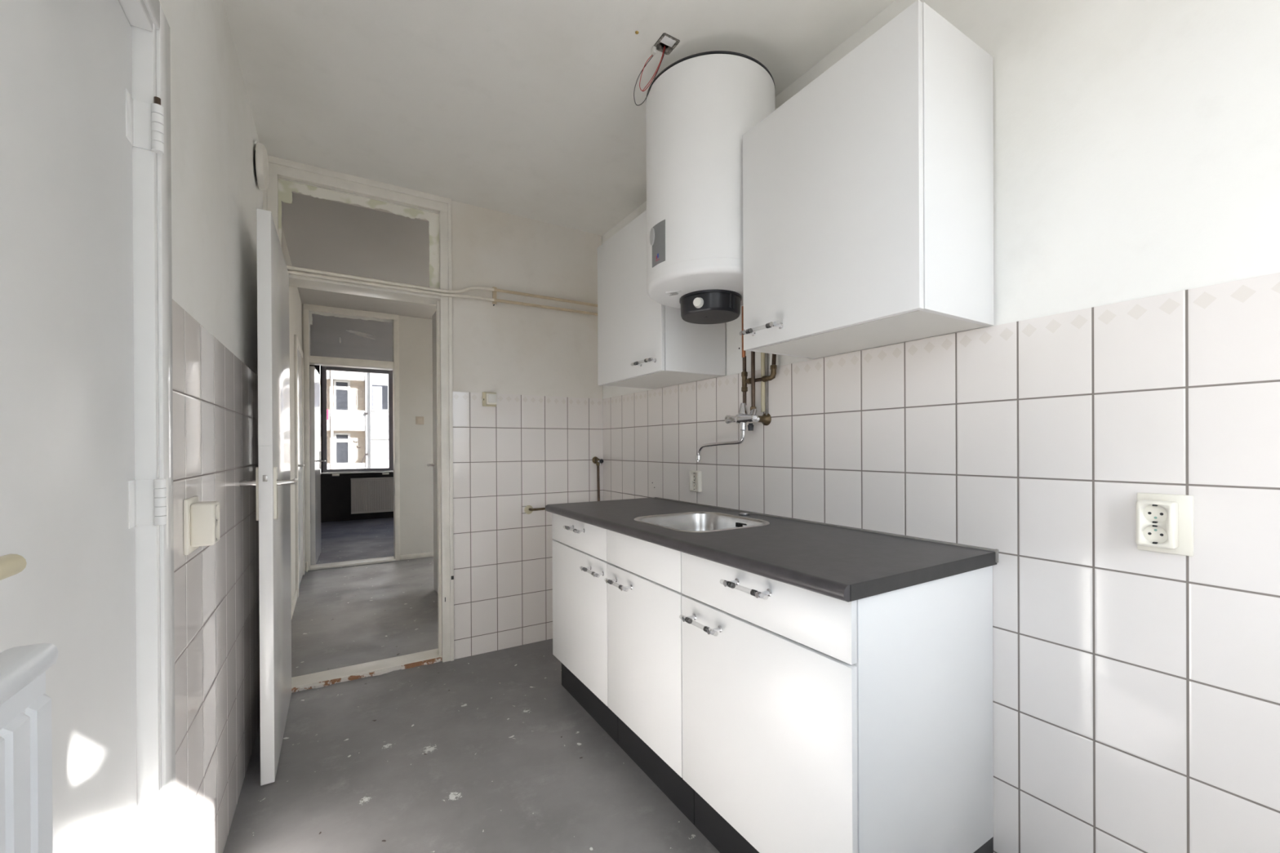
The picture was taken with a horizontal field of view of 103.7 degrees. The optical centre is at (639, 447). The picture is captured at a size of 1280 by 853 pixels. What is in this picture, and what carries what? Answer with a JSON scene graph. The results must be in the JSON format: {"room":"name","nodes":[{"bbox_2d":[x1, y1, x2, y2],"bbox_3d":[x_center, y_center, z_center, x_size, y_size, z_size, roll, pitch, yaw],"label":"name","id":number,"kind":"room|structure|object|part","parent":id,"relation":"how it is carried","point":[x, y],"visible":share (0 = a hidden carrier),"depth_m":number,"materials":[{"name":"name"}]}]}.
{"room":"kitchen","nodes":[
{"label":"kitchen","id":0,"kind":"room"},
{"bbox_2d":[159,0,302,852],"bbox_3d":[-1.681,-0.105,2.064,0.160,2.600,6.650,0,0,-31],"label":"wall","id":1,"kind":"structure","parent":0,"point":[216,196],"depth_m":1.41,"materials":[{"name":"white paint"}]},
{"bbox_2d":[0,0,167,852],"bbox_3d":[-0.653,0.221,0.556,0.145,1.925,0.827,0,0,-31],"label":"door","id":2,"kind":"structure","parent":1,"relation":"in","point":[72,502],"depth_m":0.68,"materials":[{"name":"white wood"}]},
{"bbox_3d":[-0.477,0.093,0.300,0.105,0.200,0.125,0,0,-31],"label":"handle","id":3,"kind":"part","parent":2,"relation":"part of","materials":[{"name":"beige plastic"}]},
{"bbox_3d":[-0.873,-0.573,0.879,0.031,0.082,0.034,0,0,-31],"label":"hinge plate","id":4,"kind":"part","parent":2,"relation":"part of","materials":[{"name":"white paint"}]},
{"bbox_3d":[-0.870,0.097,0.880,0.031,0.082,0.034,0,0,-31],"label":"hinge plate","id":5,"kind":"part","parent":2,"relation":"part of","materials":[{"name":"white paint"}]},
{"bbox_2d":[118,0,176,852],"bbox_3d":[-0.679,0.188,0.528,0.073,2.010,1.005,0,0,-31],"label":"trim","id":6,"kind":"structure","parent":1,"relation":"attached to","point":[150,28],"depth_m":0.90,"materials":[{"name":"white paint"}]},
{"bbox_3d":[-0.662,0.188,0.539,0.033,2.010,1.005,0,0,-31],"label":"casing","id":7,"kind":"part","parent":6,"relation":"part of","materials":[{"name":"white paint"}]},
{"bbox_2d":[183,496,219,555],"bbox_3d":[-1.022,0.178,1.177,0.052,0.125,0.100,0,0,-31],"label":"double socket","id":8,"kind":"object","parent":1,"relation":"attached to","point":[201,519],"visible":1,"depth_m":1.15,"materials":[{"name":"beige plastic"}]},
{"bbox_3d":[-1.041,0.178,1.165,0.009,0.125,0.100,0,0,-31],"label":"plate","id":9,"kind":"part","parent":8,"relation":"part of","materials":[{"name":"beige plastic"}]},
{"bbox_3d":[-1.352,0.441,1.672,0.006,1.507,1.660,0,0,-31],"label":"tile panel","id":10,"kind":"part","parent":1,"relation":"part of","materials":[{"name":"white tile"}]},
{"bbox_2d":[253,142,268,190],"bbox_3d":[-1.640,-1.217,2.178,0.039,0.188,0.188,0,0,-31],"label":"air vent","id":11,"kind":"object","parent":1,"relation":"in","point":[260,156],"visible":1,"depth_m":2.12,"materials":[{"name":"white plastic"}]},
{"bbox_2d":[291,590,297,618],"bbox_3d":[-2.288,1.161,3.256,0.012,0.070,1.700,0,0,-31],"label":"baseboard","id":12,"kind":"structure","parent":1,"relation":"attached to","point":[295,597],"depth_m":3.72,"materials":[{"name":"white wood"}]},
{"bbox_2d":[293,334,304,597],"bbox_3d":[-2.973,0.147,4.391,0.018,2.100,0.910,0,0,-31],"label":"trim","id":13,"kind":"structure","parent":1,"relation":"attached to","point":[296,344],"depth_m":4.00,"materials":[{"name":"white wood"}]},
{"bbox_2d":[297,347,304,588],"bbox_3d":[-2.957,0.172,4.400,0.053,2.030,0.770,0,0,-31],"label":"door","id":14,"kind":"structure","parent":1,"relation":"in","point":[300,465],"depth_m":4.44,"materials":[{"name":"white paint"}]},
{"bbox_2d":[304,561,308,572],"bbox_3d":[-3.227,1.147,4.850,0.043,0.100,0.026,0,0,-31],"label":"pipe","id":15,"kind":"object","parent":1,"relation":"attached to","point":[306,562],"visible":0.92,"depth_m":4.85,"materials":[{"name":"white metal"}]},
{"bbox_2d":[239,208,297,786],"bbox_3d":[-1.514,0.174,2.095,0.172,2.024,0.770,0,0,-31],"label":"door","id":16,"kind":"structure","parent":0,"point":[273,482],"depth_m":1.78,"materials":[{"name":"white paint"}]},
{"bbox_3d":[-1.407,0.164,1.814,0.066,0.189,0.130,0,0,-31],"label":"handle","id":17,"kind":"part","parent":16,"relation":"part of","materials":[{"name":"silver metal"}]},
{"bbox_3d":[-1.318,0.111,1.768,0.029,0.235,0.002,0,0,-31],"label":"lock plate","id":18,"kind":"part","parent":16,"relation":"part of","materials":[{"name":"white paint"}]},
{"bbox_3d":[-1.316,0.163,1.869,0.066,0.189,0.130,0,0,-31],"label":"handle","id":19,"kind":"part","parent":16,"relation":"part of","materials":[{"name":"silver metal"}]},
{"bbox_2d":[309,364,393,523],"bbox_3d":[-3.853,-0.118,8.925,4.600,2.620,0.150,0,0,-31],"label":"wall","id":20,"kind":"structure","parent":0,"point":[335,491],"depth_m":8.20,"materials":[{"name":"black paint"}]},
{"bbox_2d":[320,365,393,475],"bbox_3d":[-3.707,-0.462,8.937,3.335,1.815,0.220,0,0,-31],"label":"window","id":21,"kind":"structure","parent":20,"relation":"attached to","point":[356,404],"depth_m":8.35,"materials":[{"name":"clear glass"}]},
{"bbox_3d":[-5.147,-0.475,8.119,0.025,1.750,0.140,0,0,-31],"label":"post","id":22,"kind":"part","parent":21,"relation":"part of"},
{"bbox_3d":[-3.675,0.398,8.892,3.335,0.015,0.090,0,0,-31],"label":"sill","id":23,"kind":"part","parent":21,"relation":"part of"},
{"bbox_2d":[350,476,393,514],"bbox_3d":[-4.018,0.783,8.653,1.675,0.580,0.141,0,0,-31],"label":"radiator","id":24,"kind":"object","parent":20,"relation":"attached to","point":[368,495],"visible":0.38,"depth_m":8.33,"materials":[{"name":"white metal"}]},
{"bbox_2d":[302,303,433,570],"bbox_3d":[-2.427,-0.118,5.483,3.500,2.620,0.120,0,0,-31],"label":"wall","id":25,"kind":"structure","parent":0,"point":[415,334],"depth_m":5.42,"materials":[{"name":"paint"}]},
{"bbox_2d":[310,365,325,564],"bbox_3d":[-3.444,0.182,5.389,0.094,2.010,0.730,0,0,-29],"label":"door","id":26,"kind":"structure","parent":25,"relation":"in","point":[315,451],"depth_m":5.10,"materials":[{"name":"paint"}]},
{"bbox_3d":[-3.551,0.137,5.627,0.057,0.200,0.132,0,0,-31],"label":"handle","id":27,"kind":"part","parent":26,"relation":"part of","materials":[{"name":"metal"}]},
{"bbox_2d":[303,303,399,570],"bbox_3d":[-2.945,-0.105,5.165,0.845,2.600,0.153,0,0,-31],"label":"trim","id":28,"kind":"structure","parent":25,"relation":"attached to","point":[308,309],"depth_m":5.13,"materials":[{"name":"white wood"}]},
{"bbox_3d":[-2.951,-1.130,5.160,0.750,0.450,0.004,0,0,-31],"label":"transom pane","id":29,"kind":"part","parent":28,"relation":"part of","materials":[{"name":"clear glass"}]},
{"bbox_3d":[-2.952,-0.870,5.164,0.750,0.070,0.148,0,0,-31],"label":"cross rail","id":30,"kind":"part","parent":28,"relation":"part of","materials":[{"name":"white wood"}]},
{"bbox_2d":[310,555,395,570],"bbox_3d":[-2.941,1.184,5.168,0.750,0.022,0.170,0,0,-31],"label":"trim","id":31,"kind":"structure","parent":25,"relation":"attached to","point":[348,563],"depth_m":5.13,"materials":[{"name":"white wood"}]},
{"bbox_2d":[399,551,433,559],"bbox_3d":[-1.763,1.162,5.804,1.845,0.050,0.012,0,0,-31],"label":"baseboard","id":32,"kind":"structure","parent":25,"relation":"attached to","point":[424,554],"depth_m":5.41,"materials":[{"name":"white wood"}]},
{"bbox_2d":[415,416,423,424],"bbox_3d":[-2.379,-0.296,5.433,0.082,0.085,0.016,0,0,-31],"label":"light switch","id":33,"kind":"object","parent":25,"relation":"attached to","point":[419,420],"visible":1,"depth_m":5.43,"materials":[{"name":"beige plastic"}]},
{"bbox_2d":[222,517,719,852],"bbox_3d":[-1.220,1.237,4.556,4.800,0.100,10.450,0,0,-31],"label":"floor","id":34,"kind":"structure","parent":0,"point":[489,752],"depth_m":1.96,"materials":[{"name":"grey concrete"}]},
{"bbox_2d":[0,643,57,852],"bbox_3d":[-0.231,0.675,-0.023,0.033,1.035,1.009,0,0,-31],"label":"radiator","id":35,"kind":"object","parent":34,"relation":"on","point":[25,708],"visible":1,"depth_m":0.38,"materials":[{"name":"white metal"}]},
{"bbox_2d":[426,311,437,592],"bbox_3d":[-1.553,0.035,3.897,0.096,2.290,0.760,0,0,-31],"label":"door","id":36,"kind":"structure","parent":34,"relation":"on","point":[433,317],"depth_m":4.14,"materials":[{"name":"paint"}]},
{"bbox_2d":[551,512,617,744],"bbox_3d":[-0.050,0.749,2.378,0.626,0.874,0.594,0,0,-31],"label":"base cabinet","id":37,"kind":"object","parent":34,"relation":"on","point":[580,548],"visible":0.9,"depth_m":2.19,"materials":[{"name":"white laminate"}]},
{"bbox_3d":[-0.288,0.356,2.204,0.042,0.018,0.166,0,0,-31],"label":"handle","id":38,"kind":"part","parent":37,"relation":"part of","materials":[{"name":"clear plastic"}]},
{"bbox_3d":[-0.276,0.382,2.243,0.018,0.136,0.591,0,0,-31],"label":"drawer","id":39,"kind":"part","parent":37,"relation":"part of","materials":[{"name":"white laminate"}]},
{"bbox_3d":[-0.275,0.741,2.243,0.018,0.568,0.591,0,0,-31],"label":"door","id":40,"kind":"part","parent":37,"relation":"part of","materials":[{"name":"white plastic"}]},
{"bbox_3d":[-0.195,0.503,2.050,0.042,0.018,0.166,0,0,-31],"label":"handle","id":41,"kind":"part","parent":37,"relation":"part of","materials":[{"name":"clear plastic"}]},
{"bbox_2d":[605,529,694,825],"bbox_3d":[0.232,0.749,1.909,0.626,0.874,0.500,0,0,-31],"label":"base cabinet","id":42,"kind":"object","parent":34,"relation":"on","point":[643,580],"visible":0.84,"depth_m":1.73,"materials":[{"name":"white plastic"}]},
{"bbox_3d":[-0.078,0.503,1.855,0.042,0.018,0.166,0,0,-31],"label":"handle","id":43,"kind":"part","parent":42,"relation":"part of","materials":[{"name":"clear plastic"}]},
{"bbox_3d":[0.006,0.382,1.773,0.018,0.136,0.497,0,0,-31],"label":"panel","id":44,"kind":"part","parent":42,"relation":"part of","materials":[{"name":"white laminate"}]},
{"bbox_3d":[0.007,0.740,1.774,0.018,0.568,0.497,0,0,-31],"label":"door","id":45,"kind":"part","parent":42,"relation":"part of","materials":[{"name":"white plastic"}]},
{"bbox_2d":[681,551,993,852],"bbox_3d":[0.516,0.748,1.435,0.626,0.874,0.604,0,0,-31],"label":"base cabinet","id":46,"kind":"object","parent":34,"relation":"on","point":[813,722],"visible":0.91,"depth_m":1.21,"materials":[{"name":"white plastic"}]},
{"bbox_3d":[0.175,0.503,1.433,0.042,0.018,0.166,0,0,-31],"label":"handle","id":47,"kind":"part","parent":46,"relation":"part of","materials":[{"name":"clear plastic"}]},
{"bbox_3d":[0.270,0.356,1.274,0.042,0.018,0.166,0,0,-31],"label":"handle","id":48,"kind":"part","parent":46,"relation":"part of","materials":[{"name":"clear plastic"}]},
{"bbox_3d":[0.290,0.381,1.299,0.018,0.136,0.600,0,0,-31],"label":"drawer","id":49,"kind":"part","parent":46,"relation":"part of","materials":[{"name":"white laminate"}]},
{"bbox_3d":[0.292,0.740,1.300,0.018,0.568,0.600,0,0,-31],"label":"door","id":50,"kind":"part","parent":46,"relation":"part of","materials":[{"name":"white laminate"}]},
{"bbox_2d":[545,497,998,602],"bbox_3d":[0.240,0.290,1.895,0.624,0.042,1.706,0,0,-31],"label":"countertop","id":51,"kind":"structure","parent":46,"relation":"on","point":[847,564],"depth_m":1.38,"materials":[{"name":"grey laminate"}]},
{"bbox_2d":[634,511,769,532],"bbox_3d":[0.227,0.353,1.903,0.408,0.158,0.430,0,0,-31],"label":"sink","id":52,"kind":"object","parent":51,"relation":"in","point":[690,522],"visible":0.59,"depth_m":2.07,"materials":[{"name":"metal"}]},
{"bbox_2d":[737,512,750,515],"bbox_3d":[0.427,0.271,2.062,0.048,0.008,0.048,0,0,-31],"label":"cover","id":53,"kind":"object","parent":51,"relation":"on","point":[740,513],"visible":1,"depth_m":2.05,"materials":[{"name":"silver metal"}]},
{"bbox_2d":[451,200,603,659],"bbox_3d":[-1.141,-0.100,2.855,2.000,2.580,0.150,0,0,-31],"label":"wall","id":54,"kind":"structure","parent":0,"point":[537,447],"depth_m":3.01,"materials":[{"name":"tile"}]},
{"bbox_2d":[262,155,453,662],"bbox_3d":[-1.456,-0.107,2.659,0.856,2.600,0.172,0,0,-31],"label":"trim","id":55,"kind":"structure","parent":54,"relation":"attached to","point":[286,177],"depth_m":2.78,"materials":[{"name":"white wood"}]},
{"bbox_3d":[-1.443,-1.095,2.624,0.745,0.445,0.004,0,0,-31],"label":"transom pane","id":56,"kind":"part","parent":55,"relation":"part of","materials":[{"name":"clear glass"}]},
{"bbox_3d":[-1.464,-0.855,2.662,0.745,0.060,0.159,0,0,-31],"label":"cross rail","id":57,"kind":"part","parent":55,"relation":"part of","materials":[{"name":"white wood"}]},
{"bbox_2d":[291,648,441,693],"bbox_3d":[-1.457,1.182,2.671,0.775,0.022,0.158,0,0,-31],"label":"trim","id":58,"kind":"structure","parent":54,"relation":"attached to","point":[324,678],"depth_m":2.65,"materials":[{"name":"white wood"}]},
{"bbox_2d":[286,265,597,306],"bbox_3d":[-1.004,-0.892,2.822,1.730,0.070,0.022,0,0,-31],"label":"pipe","id":59,"kind":"object","parent":54,"relation":"attached to","point":[292,268],"visible":0.97,"depth_m":2.73,"materials":[{"name":"white metal"}]},
{"bbox_2d":[288,270,597,315],"bbox_3d":[-1.004,-0.854,2.822,1.730,0.033,0.022,0,0,-31],"label":"pipe","id":60,"kind":"object","parent":54,"relation":"attached to","point":[294,273],"visible":0.93,"depth_m":2.73,"materials":[{"name":"white metal"}]},
{"bbox_2d":[482,391,497,406],"bbox_3d":[-0.869,-0.282,2.911,0.081,0.082,0.034,0,0,-31],"label":"light switch","id":61,"kind":"object","parent":54,"relation":"attached to","point":[489,399],"visible":1,"depth_m":2.90,"materials":[{"name":"beige plastic"}]},
{"bbox_2d":[492,286,497,306],"bbox_3d":[-0.845,-0.885,2.927,0.022,0.109,0.034,0,0,-31],"label":"clamp","id":62,"kind":"object","parent":54,"relation":"attached to","point":[494,293],"visible":1,"depth_m":2.93,"materials":[{"name":"metal"}]},
{"bbox_3d":[-0.648,0.434,3.067,0.943,1.507,0.006,0,0,-31],"label":"tile panel","id":63,"kind":"part","parent":54,"relation":"part of","materials":[{"name":"white tile"}]},
{"bbox_2d":[522,505,545,514],"bbox_3d":[-0.500,0.374,3.128,0.465,0.054,0.042,0,0,-31],"label":"pipe stub","id":64,"kind":"object","parent":54,"relation":"attached to","point":[528,509],"visible":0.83,"depth_m":3.04,"materials":[{"name":"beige metal"}]},
{"bbox_2d":[592,456,603,501],"bbox_3d":[-0.264,0.611,3.239,0.046,1.108,0.092,0,0,-31],"label":"gas valve","id":65,"kind":"object","parent":54,"relation":"attached to","point":[596,460],"visible":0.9,"depth_m":3.24,"materials":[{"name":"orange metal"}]},
{"bbox_2d":[222,0,895,361],"bbox_3d":[-1.234,-1.493,4.550,4.800,0.200,10.450,0,0,-31],"label":"ceiling","id":66,"kind":"structure","parent":0,"point":[526,108],"depth_m":2.00,"materials":[{"name":"paint"}]},
{"bbox_2d":[633,32,679,105],"bbox_3d":[0.059,-1.335,1.763,0.176,0.196,0.084,0,0,44],"label":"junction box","id":67,"kind":"object","parent":66,"relation":"attached to","point":[668,40],"visible":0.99,"depth_m":1.75,"materials":[{"name":"plastic"}]},
{"bbox_2d":[601,0,1279,852],"bbox_3d":[0.724,-0.107,1.847,0.160,2.580,3.800,0,0,-31],"label":"wall","id":68,"kind":"structure","parent":0,"point":[1131,347],"depth_m":1.16,"materials":[{"name":"white tile"}]},
{"bbox_2d":[597,209,725,389],"bbox_3d":[0.064,-0.677,2.408,0.386,0.711,0.594,0,0,-31],"label":"upper cabinet","id":69,"kind":"object","parent":68,"relation":"attached to","point":[643,342],"visible":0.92,"depth_m":2.26,"materials":[{"name":"white plastic"}]},
{"bbox_3d":[-0.058,-0.675,2.335,0.018,0.709,0.592,0,0,-31],"label":"door","id":70,"kind":"part","parent":69,"relation":"part of","materials":[{"name":"white laminate"}]},
{"bbox_3d":[0.017,-0.368,2.156,0.042,0.018,0.166,0,0,-31],"label":"handle","id":71,"kind":"part","parent":69,"relation":"part of","materials":[{"name":"clear plastic"}]},
{"bbox_3d":[0.097,-0.331,2.428,0.314,0.016,0.562,0,0,-31],"label":"panel","id":72,"kind":"part","parent":69,"relation":"part of","materials":[{"name":"plastic"}]},
{"bbox_2d":[689,470,702,492],"bbox_3d":[0.269,0.161,2.432,0.022,0.102,0.077,0,0,-31],"label":"double socket","id":73,"kind":"object","parent":68,"relation":"attached to","point":[695,477],"visible":1,"depth_m":2.41,"materials":[{"name":"beige plastic"}]},
{"bbox_2d":[645,50,775,324],"bbox_3d":[0.279,-0.914,1.910,0.526,0.842,0.480,0,0,-31],"label":"water heater","id":74,"kind":"object","parent":68,"relation":"attached to","point":[700,108],"visible":0.86,"depth_m":1.69,"materials":[{"name":"white metal"}]},
{"bbox_3d":[0.208,-0.523,1.806,0.038,0.038,0.016,0,0,33],"label":"temperature knob","id":75,"kind":"part","parent":74,"relation":"part of","materials":[{"name":"white plastic"}]},
{"bbox_2d":[741,306,751,404],"bbox_3d":[0.441,-0.383,2.081,0.027,0.410,0.049,0,0,-31],"label":"pipe","id":76,"kind":"object","parent":74,"relation":"attached to","point":[744,374],"visible":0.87,"depth_m":2.08,"materials":[{"name":"orange metal"}]},
{"bbox_2d":[750,351,756,410],"bbox_3d":[0.457,-0.368,2.033,0.023,0.440,0.023,0,0,-8],"label":"pipe","id":77,"kind":"object","parent":74,"relation":"attached to","point":[753,353],"visible":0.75,"depth_m":2.03,"materials":[{"name":"orange metal"}]},
{"bbox_2d":[696,403,771,461],"bbox_3d":[0.388,-0.061,2.152,0.102,0.246,0.398,0,0,-31],"label":"tap","id":78,"kind":"object","parent":68,"relation":"attached to","point":[743,417],"visible":1,"depth_m":2.04,"materials":[{"name":"silver metal"}]},
{"bbox_3d":[0.344,-0.019,2.171,0.016,0.110,0.314,0,0,-31],"label":"spout","id":79,"kind":"part","parent":78,"relation":"part of","materials":[{"name":"silver metal"}]},
{"bbox_3d":[0.387,-0.120,2.098,0.039,0.037,0.062,0,0,-31],"label":"knob","id":80,"kind":"part","parent":78,"relation":"part of","materials":[{"name":"silver metal"}]},
{"bbox_3d":[0.444,-0.084,2.014,0.025,0.030,0.025,0,0,-31],"label":"diverter knob","id":81,"kind":"part","parent":78,"relation":"part of","materials":[{"name":"black plastic"}]},
{"bbox_2d":[750,353,777,382],"bbox_3d":[0.491,-0.764,2.012,0.028,1.004,0.139,0,0,-31],"label":"pipe","id":82,"kind":"object","parent":68,"relation":"attached to","point":[773,367],"visible":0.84,"depth_m":1.96,"materials":[{"name":"orange metal"}]},
{"bbox_2d":[760,352,768,415],"bbox_3d":[0.501,-0.756,2.037,0.020,1.260,0.028,0,0,-31],"label":"conduit","id":83,"kind":"object","parent":68,"relation":"attached to","point":[764,356],"visible":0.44,"depth_m":2.03,"materials":[{"name":"beige plastic"}]},
{"bbox_2d":[742,0,994,359],"bbox_3d":[0.620,-0.678,1.483,0.386,0.711,0.588,0,0,-31],"label":"upper cabinet","id":84,"kind":"object","parent":68,"relation":"attached to","point":[868,193],"visible":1,"depth_m":1.29,"materials":[{"name":"white laminate"}]},
{"bbox_3d":[0.378,-0.368,1.555,0.042,0.018,0.166,0,0,-31],"label":"handle","id":85,"kind":"part","parent":84,"relation":"part of","materials":[{"name":"clear plastic"}]},
{"bbox_3d":[0.652,-0.332,1.502,0.314,0.016,0.556,0,0,-31],"label":"panel","id":86,"kind":"part","parent":84,"relation":"part of","materials":[{"name":"plastic"}]},
{"bbox_3d":[0.661,0.430,1.808,0.006,1.507,3.500,0,0,-31],"label":"tile panel","id":87,"kind":"part","parent":68,"relation":"part of","materials":[{"name":"white tile"}]},
{"bbox_2d":[1135,492,1193,556],"bbox_3d":[1.088,0.159,1.047,0.043,0.124,0.084,0,0,-31],"label":"double socket","id":88,"kind":"object","parent":68,"relation":"attached to","point":[1164,522],"visible":1,"depth_m":1.04,"materials":[{"name":"beige plastic"}]}
]}

